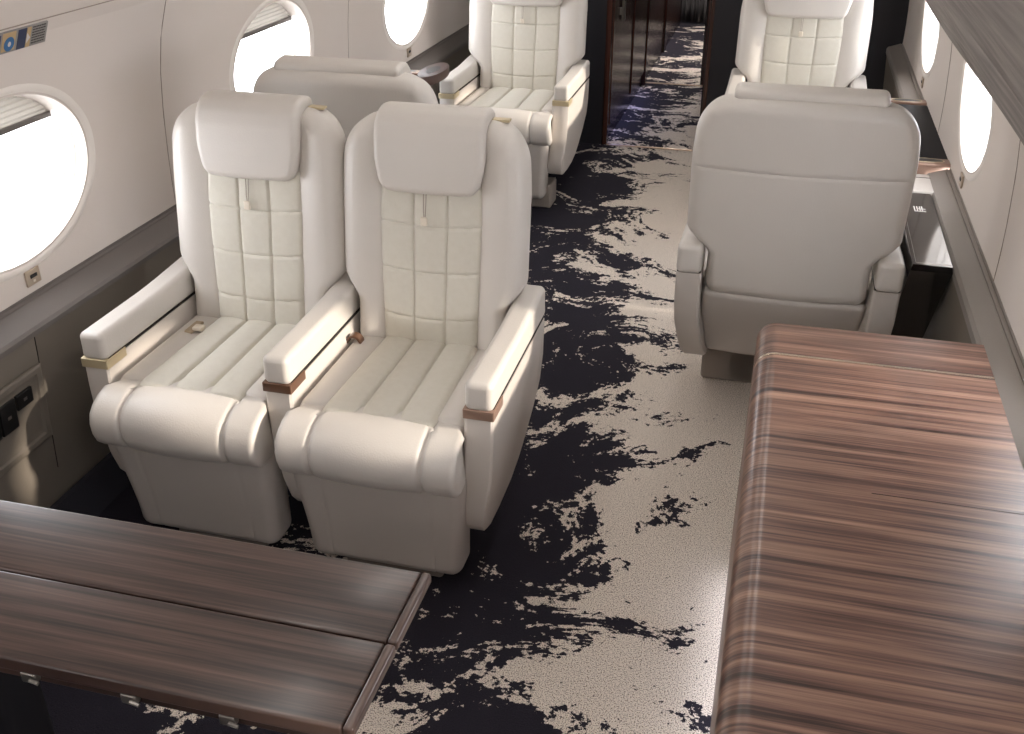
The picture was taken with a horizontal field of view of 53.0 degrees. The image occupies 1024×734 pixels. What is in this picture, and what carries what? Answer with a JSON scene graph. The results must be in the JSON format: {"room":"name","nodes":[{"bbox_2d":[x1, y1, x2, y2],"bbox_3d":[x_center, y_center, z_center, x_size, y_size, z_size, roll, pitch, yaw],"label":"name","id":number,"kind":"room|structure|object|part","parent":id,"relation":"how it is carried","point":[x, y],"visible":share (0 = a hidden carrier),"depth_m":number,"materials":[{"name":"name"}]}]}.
{"room":"aircraft cabin","nodes":[
{"label":"aircraft cabin","id":0,"kind":"room"},
{"bbox_2d":[0,0,469,311],"bbox_3d":[-1.153,-0.111,1.169,0.717,1.200,10.085,7,29,13],"label":"wall","id":1,"kind":"structure","parent":0,"point":[105,57],"depth_m":2.85,"materials":[{"name":"white plastic"}]},
{"bbox_2d":[0,20,47,54],"bbox_3d":[-1.136,-0.680,2.196,0.028,0.050,0.432,7,29,13],"label":"placard","id":2,"kind":"object","parent":1,"relation":"attached to","point":[22,37],"visible":1,"depth_m":2.31,"materials":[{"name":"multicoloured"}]},
{"bbox_3d":[-1.111,-0.718,2.264,0.001,0.044,0.044,28,32,1],"label":"picture panel","id":3,"kind":"part","parent":2,"relation":"part of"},
{"bbox_3d":[-1.101,-0.737,2.303,0.001,0.048,0.028,28,32,1],"label":"picture panel","id":4,"kind":"part","parent":2,"relation":"part of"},
{"bbox_3d":[-1.095,-0.747,2.322,0.001,0.048,0.014,28,32,1],"label":"picture panel","id":5,"kind":"part","parent":2,"relation":"part of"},
{"bbox_2d":[24,266,41,287],"bbox_3d":[-1.190,-0.225,2.549,0.008,0.040,0.052,7,29,13],"label":"socket","id":6,"kind":"object","parent":1,"relation":"attached to","point":[32,276],"visible":1,"depth_m":2.54,"materials":[{"name":"beige"}]},
{"bbox_2d":[0,83,95,281],"bbox_3d":[-1.230,-0.440,2.438,0.159,0.468,0.697,7,29,13],"label":"window","id":7,"kind":"structure","parent":1,"relation":"in","point":[67,151],"depth_m":2.64,"materials":[{"name":"white"}]},
{"bbox_2d":[0,96,47,128],"bbox_3d":[-1.221,-0.571,2.364,0.018,0.082,0.473,7,29,13],"label":"shade","id":8,"kind":"object","parent":7,"relation":"attached to","point":[16,112],"depth_m":2.49,"materials":[{"name":"grey"}]},
{"bbox_3d":[-1.226,-0.532,2.387,0.012,0.014,0.473,7,29,13],"label":"shade rail","id":9,"kind":"part","parent":7,"relation":"part of","materials":[{"name":"grey plastic"}]},
{"bbox_2d":[0,0,348,203],"bbox_3d":[-1.207,-0.100,1.191,0.606,1.151,10.045,7,29,13],"label":"trim","id":10,"kind":"structure","parent":1,"relation":"attached to","point":[109,0],"depth_m":2.90,"materials":[{"name":"beige plastic"}]},
{"bbox_2d":[229,0,313,90],"bbox_3d":[-0.880,-1.086,3.630,0.159,0.468,0.697,7,29,13],"label":"window","id":11,"kind":"structure","parent":1,"relation":"in","point":[292,21],"depth_m":3.73,"materials":[{"name":"white"}]},
{"bbox_2d":[244,2,288,33],"bbox_3d":[-0.870,-1.217,3.556,0.018,0.082,0.473,7,29,13],"label":"shade","id":12,"kind":"object","parent":11,"relation":"attached to","point":[277,13],"depth_m":3.62,"materials":[{"name":"grey"}]},
{"bbox_3d":[-0.876,-1.177,3.579,0.012,0.014,0.473,7,29,13],"label":"shade rail","id":13,"kind":"part","parent":11,"relation":"part of","materials":[{"name":"grey plastic"}]},
{"bbox_2d":[382,0,429,49],"bbox_3d":[-0.531,-1.727,4.813,0.159,0.468,0.697,7,29,13],"label":"window","id":14,"kind":"structure","parent":1,"relation":"in","point":[414,12],"depth_m":5.04,"materials":[{"name":"white glass"}]},
{"bbox_2d":[407,47,411,56],"bbox_3d":[-0.492,-1.509,4.919,0.008,0.040,0.052,7,29,13],"label":"socket","id":15,"kind":"object","parent":1,"relation":"attached to","point":[409,53],"visible":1,"depth_m":4.91,"materials":[{"name":"beige"}]},
{"bbox_2d":[411,70,419,75],"bbox_3d":[-0.591,-0.918,4.470,0.166,0.556,0.918,7,29,13],"label":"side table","id":16,"kind":"object","parent":1,"relation":"attached to","point":[414,72],"visible":0.03,"depth_m":4.67,"materials":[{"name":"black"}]},
{"bbox_2d":[417,63,448,84],"bbox_3d":[-0.350,-1.304,4.566,0.110,0.039,0.320,7,29,13],"label":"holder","id":17,"kind":"object","parent":16,"relation":"attached to","point":[432,74],"visible":0.88,"depth_m":4.52,"materials":[{"name":"brown wood"}]},
{"bbox_2d":[0,44,470,507],"bbox_3d":[-1.452,0.679,1.685,0.048,0.600,10.085,7,29,13],"label":"wall","id":18,"kind":"structure","parent":0,"point":[36,480],"depth_m":2.65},
{"bbox_2d":[0,362,52,477],"bbox_3d":[-1.204,0.157,2.419,0.024,0.210,0.330,7,29,13],"label":"panel","id":19,"kind":"object","parent":18,"relation":"attached to","point":[25,423],"visible":1,"depth_m":2.48,"materials":[{"name":"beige plastic"}]},
{"bbox_2d":[34,337,57,466],"bbox_3d":[-1.074,-0.082,2.886,0.030,0.395,2.152,7,29,13],"label":"trim","id":20,"kind":"structure","parent":18,"relation":"attached to","point":[34,337],"depth_m":2.62,"materials":[{"name":"black"}]},
{"bbox_2d":[49,452,129,516],"bbox_3d":[-1.443,0.893,1.799,0.029,0.115,10.085,7,29,13],"label":"baseboard","id":21,"kind":"structure","parent":18,"relation":"attached to","point":[105,481],"depth_m":2.82,"materials":[{"name":"black carpet"}]},
{"bbox_2d":[0,204,178,359],"bbox_3d":[-1.739,0.908,0.608,0.082,0.064,7.897,7,29,13],"label":"side ledge","id":22,"kind":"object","parent":18,"relation":"attached to","point":[39,310],"depth_m":2.68,"materials":[{"name":"grey plastic"}]},
{"bbox_2d":[406,24,468,69],"bbox_3d":[-0.359,-1.633,5.296,0.082,0.064,1.258,7,29,13],"label":"trim","id":23,"kind":"structure","parent":18,"relation":"attached to","point":[442,50],"depth_m":5.26,"materials":[{"name":"grey plastic"}]},
{"bbox_2d":[39,23,750,733],"bbox_3d":[0.132,0.142,3.337,2.420,0.030,14.185,7,29,13],"label":"floor","id":24,"kind":"structure","parent":0,"point":[591,600],"depth_m":2.80,"materials":[{"name":"carpet"}]},
{"bbox_2d":[80,89,346,545],"bbox_3d":[-0.735,-0.099,2.625,0.525,1.073,0.691,7,29,13],"label":"seat","id":25,"kind":"object","parent":24,"relation":"on","point":[176,375],"visible":0.92,"depth_m":2.59,"materials":[{"name":"beige leather"}]},
{"bbox_3d":[-0.945,-0.174,2.686,0.067,0.086,0.530,7,29,13],"label":"armrest","id":26,"kind":"part","parent":25,"relation":"part of","materials":[{"name":"leather"}]},
{"bbox_3d":[-0.932,0.033,2.786,0.096,0.368,0.518,7,29,13],"label":"arm panel","id":27,"kind":"part","parent":25,"relation":"part of","materials":[{"name":"grey leather"}]},
{"bbox_2d":[121,315,266,397],"bbox_3d":[-0.722,0.015,2.664,0.420,0.136,0.400,7,29,13],"label":"seat cushion","id":28,"kind":"object","parent":25,"relation":"on","point":[219,355],"depth_m":2.59,"materials":[{"name":"leather"}]},
{"bbox_3d":[-0.681,-0.468,2.637,0.010,0.080,0.017,7,29,13],"label":"pull cord","id":29,"kind":"part","parent":25,"relation":"part of","materials":[{"name":"beige plastic"}]},
{"bbox_3d":[-0.669,-0.320,2.715,0.272,0.425,0.089,7,29,13],"label":"quilted panel","id":30,"kind":"part","parent":25,"relation":"part of","materials":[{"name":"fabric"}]},
{"bbox_3d":[-0.657,-0.395,2.728,0.488,0.595,0.202,7,29,13],"label":"backrest","id":31,"kind":"part","parent":25,"relation":"part of","materials":[{"name":"leather"}]},
{"bbox_3d":[-0.491,-0.655,2.587,0.044,0.006,0.022,7,29,13],"label":"name plate","id":32,"kind":"part","parent":25,"relation":"part of","materials":[{"name":"gold metal"}]},
{"bbox_2d":[0,500,430,733],"bbox_3d":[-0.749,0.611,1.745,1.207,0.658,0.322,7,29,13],"label":"conference table","id":33,"kind":"object","parent":24,"relation":"on","point":[232,632],"visible":1,"depth_m":1.51,"materials":[{"name":"brown wood"}]},
{"bbox_2d":[253,55,437,139],"bbox_3d":[-0.428,-0.540,3.439,0.625,1.073,0.688,7,29,13],"label":"seat","id":34,"kind":"object","parent":24,"relation":"on","point":[350,89],"visible":0.15,"depth_m":2.93,"materials":[{"name":"beige leather"}]},
{"bbox_2d":[262,101,544,576],"bbox_3d":[-0.252,-0.040,2.515,0.558,1.073,0.688,7,29,13],"label":"seat","id":35,"kind":"object","parent":24,"relation":"on","point":[400,405],"visible":1,"depth_m":2.48,"materials":[{"name":"beige leather"}]},
{"bbox_3d":[-0.479,-0.116,2.580,0.067,0.086,0.530,7,29,13],"label":"armrest","id":36,"kind":"part","parent":35,"relation":"part of","materials":[{"name":"leather"}]},
{"bbox_3d":[-0.466,0.090,2.680,0.096,0.368,0.518,7,29,13],"label":"arm panel","id":37,"kind":"part","parent":35,"relation":"part of","materials":[{"name":"grey leather"}]},
{"bbox_2d":[300,335,485,434],"bbox_3d":[-0.256,0.072,2.558,0.420,0.136,0.400,7,29,13],"label":"seat cushion","id":38,"kind":"object","parent":35,"relation":"on","point":[419,379],"depth_m":2.49,"materials":[{"name":"leather"}]},
{"bbox_3d":[-0.215,-0.411,2.531,0.010,0.080,0.017,7,29,13],"label":"pull cord","id":39,"kind":"part","parent":35,"relation":"part of","materials":[{"name":"beige leather"}]},
{"bbox_3d":[-0.203,-0.262,2.609,0.272,0.425,0.089,7,29,13],"label":"quilted panel","id":40,"kind":"part","parent":35,"relation":"part of","materials":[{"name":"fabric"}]},
{"bbox_3d":[-0.191,-0.337,2.622,0.488,0.595,0.202,7,29,13],"label":"backrest","id":41,"kind":"part","parent":35,"relation":"part of","materials":[{"name":"leather"}]},
{"bbox_3d":[-0.025,-0.598,2.481,0.044,0.006,0.022,7,29,13],"label":"name plate","id":42,"kind":"part","parent":35,"relation":"part of","materials":[{"name":"gold metal"}]},
{"bbox_3d":[-0.025,0.145,2.580,0.096,0.368,0.518,7,29,13],"label":"arm panel","id":43,"kind":"part","parent":35,"relation":"part of","materials":[{"name":"grey leather"}]},
{"bbox_3d":[-0.009,-0.058,2.473,0.067,0.086,0.530,7,29,13],"label":"armrest","id":44,"kind":"part","parent":35,"relation":"part of","materials":[{"name":"leather"}]},
{"bbox_2d":[438,0,589,207],"bbox_3d":[0.015,-1.355,4.943,0.625,1.073,0.688,7,29,13],"label":"seat","id":45,"kind":"object","parent":24,"relation":"on","point":[524,64],"visible":0.82,"depth_m":4.97,"materials":[{"name":"beige leather"}]},
{"bbox_3d":[-0.241,-1.435,5.015,0.073,0.086,0.530,7,29,13],"label":"armrest","id":46,"kind":"part","parent":45,"relation":"part of","materials":[{"name":"leather"}]},
{"bbox_3d":[-0.229,-1.229,5.115,0.102,0.368,0.518,7,29,13],"label":"arm panel","id":47,"kind":"part","parent":45,"relation":"part of","materials":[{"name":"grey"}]},
{"bbox_2d":[459,87,553,113],"bbox_3d":[0.011,-1.244,4.986,0.475,0.136,0.400,7,29,13],"label":"seat cushion","id":48,"kind":"object","parent":45,"relation":"on","point":[532,99],"depth_m":4.93,"materials":[{"name":"leather"}]},
{"bbox_3d":[0.064,-1.578,5.037,0.350,0.425,0.089,7,29,13],"label":"quilted panel","id":49,"kind":"part","parent":45,"relation":"part of","materials":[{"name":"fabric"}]},
{"bbox_3d":[0.076,-1.654,5.051,0.588,0.595,0.198,7,29,13],"label":"backrest","id":50,"kind":"part","parent":45,"relation":"part of","materials":[{"name":"leather"}]},
{"bbox_3d":[0.272,-1.167,5.001,0.102,0.368,0.518,7,29,13],"label":"arm panel","id":51,"kind":"part","parent":45,"relation":"part of","materials":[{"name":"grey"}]},
{"bbox_3d":[0.288,-1.370,4.894,0.073,0.086,0.530,7,29,13],"label":"armrest","id":52,"kind":"part","parent":45,"relation":"part of","materials":[{"name":"leather"}]},
{"bbox_2d":[674,82,920,382],"bbox_3d":[0.846,-0.378,3.140,0.625,1.073,0.688,7,29,13],"label":"seat","id":53,"kind":"object","parent":24,"relation":"on","point":[800,196],"visible":0.96,"depth_m":2.80,"materials":[{"name":"beige leather"}]},
{"bbox_3d":[0.589,-0.227,3.266,0.102,0.368,0.518,7,29,13],"label":"arm panel","id":54,"kind":"part","parent":53,"relation":"part of","materials":[{"name":"grey leather"}]},
{"bbox_3d":[0.573,-0.427,3.154,0.073,0.086,0.530,7,29,13],"label":"armrest","id":55,"kind":"part","parent":53,"relation":"part of","materials":[{"name":"leather"}]},
{"bbox_3d":[0.784,-0.451,2.831,0.588,0.595,0.198,7,29,13],"label":"backrest","id":56,"kind":"part","parent":53,"relation":"part of","materials":[{"name":"leather"}]},
{"bbox_3d":[1.089,-0.165,3.152,0.102,0.368,0.518,7,29,13],"label":"arm panel","id":57,"kind":"part","parent":53,"relation":"part of","materials":[{"name":"grey leather"}]},
{"bbox_3d":[1.102,-0.362,3.034,0.073,0.086,0.530,7,29,13],"label":"armrest","id":58,"kind":"part","parent":53,"relation":"part of","materials":[{"name":"leather"}]},
{"bbox_2d":[725,0,873,93],"bbox_3d":[1.284,-1.199,4.654,0.625,1.073,0.688,7,29,13],"label":"seat","id":59,"kind":"object","parent":24,"relation":"on","point":[795,42],"visible":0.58,"depth_m":4.70,"materials":[{"name":"beige leather"}]},
{"bbox_3d":[1.028,-1.279,4.726,0.073,0.086,0.530,7,29,13],"label":"armrest","id":60,"kind":"part","parent":59,"relation":"part of","materials":[{"name":"leather"}]},
{"bbox_3d":[1.333,-1.421,4.748,0.350,0.425,0.089,7,29,13],"label":"quilted panel","id":61,"kind":"part","parent":59,"relation":"part of","materials":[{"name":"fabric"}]},
{"bbox_3d":[1.558,-1.214,4.606,0.073,0.086,0.530,7,29,13],"label":"armrest","id":62,"kind":"part","parent":59,"relation":"part of","materials":[{"name":"leather"}]},
{"bbox_2d":[710,323,1023,733],"bbox_3d":[0.386,1.000,1.039,0.493,0.651,3.440,7,29,13],"label":"credenza","id":63,"kind":"object","parent":24,"relation":"on","point":[875,584],"visible":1,"depth_m":1.67,"materials":[{"name":"brown wood"}]},
{"bbox_3d":[0.797,0.210,2.420,0.492,0.575,0.154,7,29,13],"label":"panel","id":64,"kind":"part","parent":63,"relation":"part of","materials":[{"name":"brown wood"}]},
{"bbox_2d":[891,193,952,337],"bbox_3d":[1.217,-0.146,3.188,0.108,0.619,0.628,7,29,13],"label":"side table","id":65,"kind":"object","parent":24,"relation":"on","point":[929,269],"visible":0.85,"depth_m":2.94,"materials":[{"name":"black wood"}]},
{"bbox_2d":[608,0,681,137],"bbox_3d":[1.025,-3.034,7.224,0.077,1.850,3.890,7,29,13],"label":"wall","id":66,"kind":"structure","parent":0,"point":[639,40],"depth_m":6.64,"materials":[{"name":"brown wood"}]},
{"bbox_2d":[620,0,625,20],"bbox_3d":[0.627,-2.395,5.626,0.031,0.950,0.040,7,29,13],"label":"grab rail","id":67,"kind":"object","parent":66,"relation":"attached to","point":[623,8],"visible":1,"depth_m":5.81,"materials":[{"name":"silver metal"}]},
{"bbox_3d":[0.635,-2.394,5.624,0.016,0.950,0.040,7,29,13],"label":"rail","id":68,"kind":"part","parent":67,"relation":"part of","materials":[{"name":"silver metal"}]},
{"bbox_2d":[646,82,701,85],"bbox_3d":[1.196,-1.993,7.239,0.520,0.006,0.018,7,29,13],"label":"trim","id":69,"kind":"structure","parent":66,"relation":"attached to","point":[646,82],"depth_m":7.25,"materials":[{"name":"beige"}]},
{"bbox_2d":[680,7,704,23],"bbox_3d":[1.775,-3.927,8.852,0.700,1.870,0.020,7,29,13],"label":"wall","id":70,"kind":"structure","parent":0,"point":[687,22],"depth_m":9.31,"materials":[{"name":"black"}]},
{"bbox_2d":[681,0,706,22],"bbox_3d":[1.720,-3.828,8.837,0.404,1.650,0.060,7,29,13],"label":"curtain","id":71,"kind":"object","parent":70,"relation":"hanging from","point":[692,10],"visible":0.59,"depth_m":9.20,"materials":[{"name":"grey fabric"}]},
{"bbox_2d":[700,0,709,84],"bbox_3d":[1.508,-2.974,7.114,0.175,1.850,3.890,7,29,13],"label":"wall","id":72,"kind":"structure","parent":0,"point":[708,1],"depth_m":7.11,"materials":[{"name":"brown wood"}]},
{"bbox_2d":[579,0,908,143],"bbox_3d":[0.903,-2.096,5.442,2.550,1.900,0.050,7,29,13],"label":"wall","id":73,"kind":"structure","parent":0,"point":[889,20],"depth_m":5.54,"materials":[{"name":"black"}]},
{"bbox_2d":[606,143,692,150],"bbox_3d":[0.797,-1.259,5.885,0.520,0.006,0.018,7,29,13],"label":"trim","id":74,"kind":"structure","parent":73,"relation":"attached to","point":[606,143],"depth_m":5.88,"materials":[{"name":"beige"}]},
{"bbox_2d":[601,0,715,143],"bbox_3d":[0.806,-2.064,5.489,0.580,1.800,0.068,7,29,13],"label":"trim","id":75,"kind":"structure","parent":73,"relation":"attached to","point":[610,3],"depth_m":5.68,"materials":[{"name":"brown wood"}]},
{"bbox_2d":[883,56,971,343],"bbox_3d":[0.711,0.941,1.191,0.043,0.610,10.085,7,29,13],"label":"wall","id":76,"kind":"structure","parent":0,"point":[948,323],"depth_m":2.86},
{"bbox_2d":[886,43,923,99],"bbox_3d":[1.832,-1.365,4.796,0.082,0.060,1.258,7,29,13],"label":"trim","id":77,"kind":"structure","parent":76,"relation":"attached to","point":[907,86],"depth_m":4.76,"materials":[{"name":"grey plastic"}]},
{"bbox_2d":[913,174,933,194],"bbox_3d":[1.330,-0.602,3.397,0.215,0.022,0.195,7,29,13],"label":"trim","id":78,"kind":"structure","parent":76,"relation":"attached to","point":[921,185],"depth_m":3.36,"materials":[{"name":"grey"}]},
{"bbox_2d":[927,168,1023,469],"bbox_3d":[0.452,1.175,0.109,0.082,0.060,7.897,7,29,13],"label":"side ledge","id":79,"kind":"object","parent":76,"relation":"attached to","point":[985,316],"depth_m":2.54,"materials":[{"name":"grey plastic"}]},
{"bbox_2d":[903,0,1023,358],"bbox_3d":[0.413,0.083,0.813,0.717,1.200,10.085,7,29,13],"label":"wall","id":80,"kind":"structure","parent":0,"point":[986,198],"depth_m":2.77,"materials":[{"name":"white plastic"}]},
{"bbox_2d":[891,98,950,174],"bbox_3d":[1.516,-0.658,3.990,0.166,0.556,0.918,7,29,13],"label":"side table","id":81,"kind":"object","parent":80,"relation":"attached to","point":[932,156],"visible":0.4,"depth_m":3.73,"materials":[{"name":"black"}]},
{"bbox_3d":[1.623,-1.076,4.232,0.166,0.048,0.068,7,29,13],"label":"trim","id":82,"kind":"part","parent":81,"relation":"part of","materials":[{"name":"brown"}]},
{"bbox_3d":[1.410,-0.684,3.508,0.166,0.048,0.068,7,29,13],"label":"trim","id":83,"kind":"part","parent":81,"relation":"part of","materials":[{"name":"brown"}]},
{"bbox_2d":[920,76,923,87],"bbox_3d":[1.748,-1.213,4.373,0.008,0.040,0.052,7,29,13],"label":"socket","id":84,"kind":"object","parent":80,"relation":"attached to","point":[922,79],"visible":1,"depth_m":4.36,"materials":[{"name":"beige"}]},
{"bbox_2d":[921,0,939,78],"bbox_3d":[1.797,-1.440,4.283,0.159,0.468,0.697,7,29,13],"label":"window","id":85,"kind":"structure","parent":80,"relation":"in","point":[930,29],"depth_m":4.54,"materials":[{"name":"white"}]},
{"bbox_2d":[958,172,963,188],"bbox_3d":[1.407,-0.586,3.216,0.008,0.040,0.052,7,29,13],"label":"socket","id":86,"kind":"object","parent":80,"relation":"attached to","point":[961,178],"visible":1,"depth_m":3.20,"materials":[{"name":"beige"}]},
{"bbox_2d":[926,0,1023,144],"bbox_3d":[0.917,-0.965,2.262,0.575,0.741,6.400,7,29,13],"label":"overhead panel","id":87,"kind":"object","parent":80,"relation":"attached to","point":[988,34],"depth_m":1.79,"materials":[{"name":"wood"}]},
{"bbox_2d":[958,60,993,180],"bbox_3d":[1.449,-0.798,3.100,0.159,0.468,0.697,7,29,13],"label":"window","id":88,"kind":"structure","parent":80,"relation":"in","point":[975,121],"depth_m":3.34,"materials":[{"name":"white glass"}]},
{"bbox_2d":[938,46,1020,280],"bbox_3d":[0.467,0.106,0.810,0.606,1.151,10.045,7,29,13],"label":"trim","id":89,"kind":"structure","parent":80,"relation":"attached to","point":[951,46],"depth_m":2.57,"materials":[{"name":"beige plastic"}]}
]}

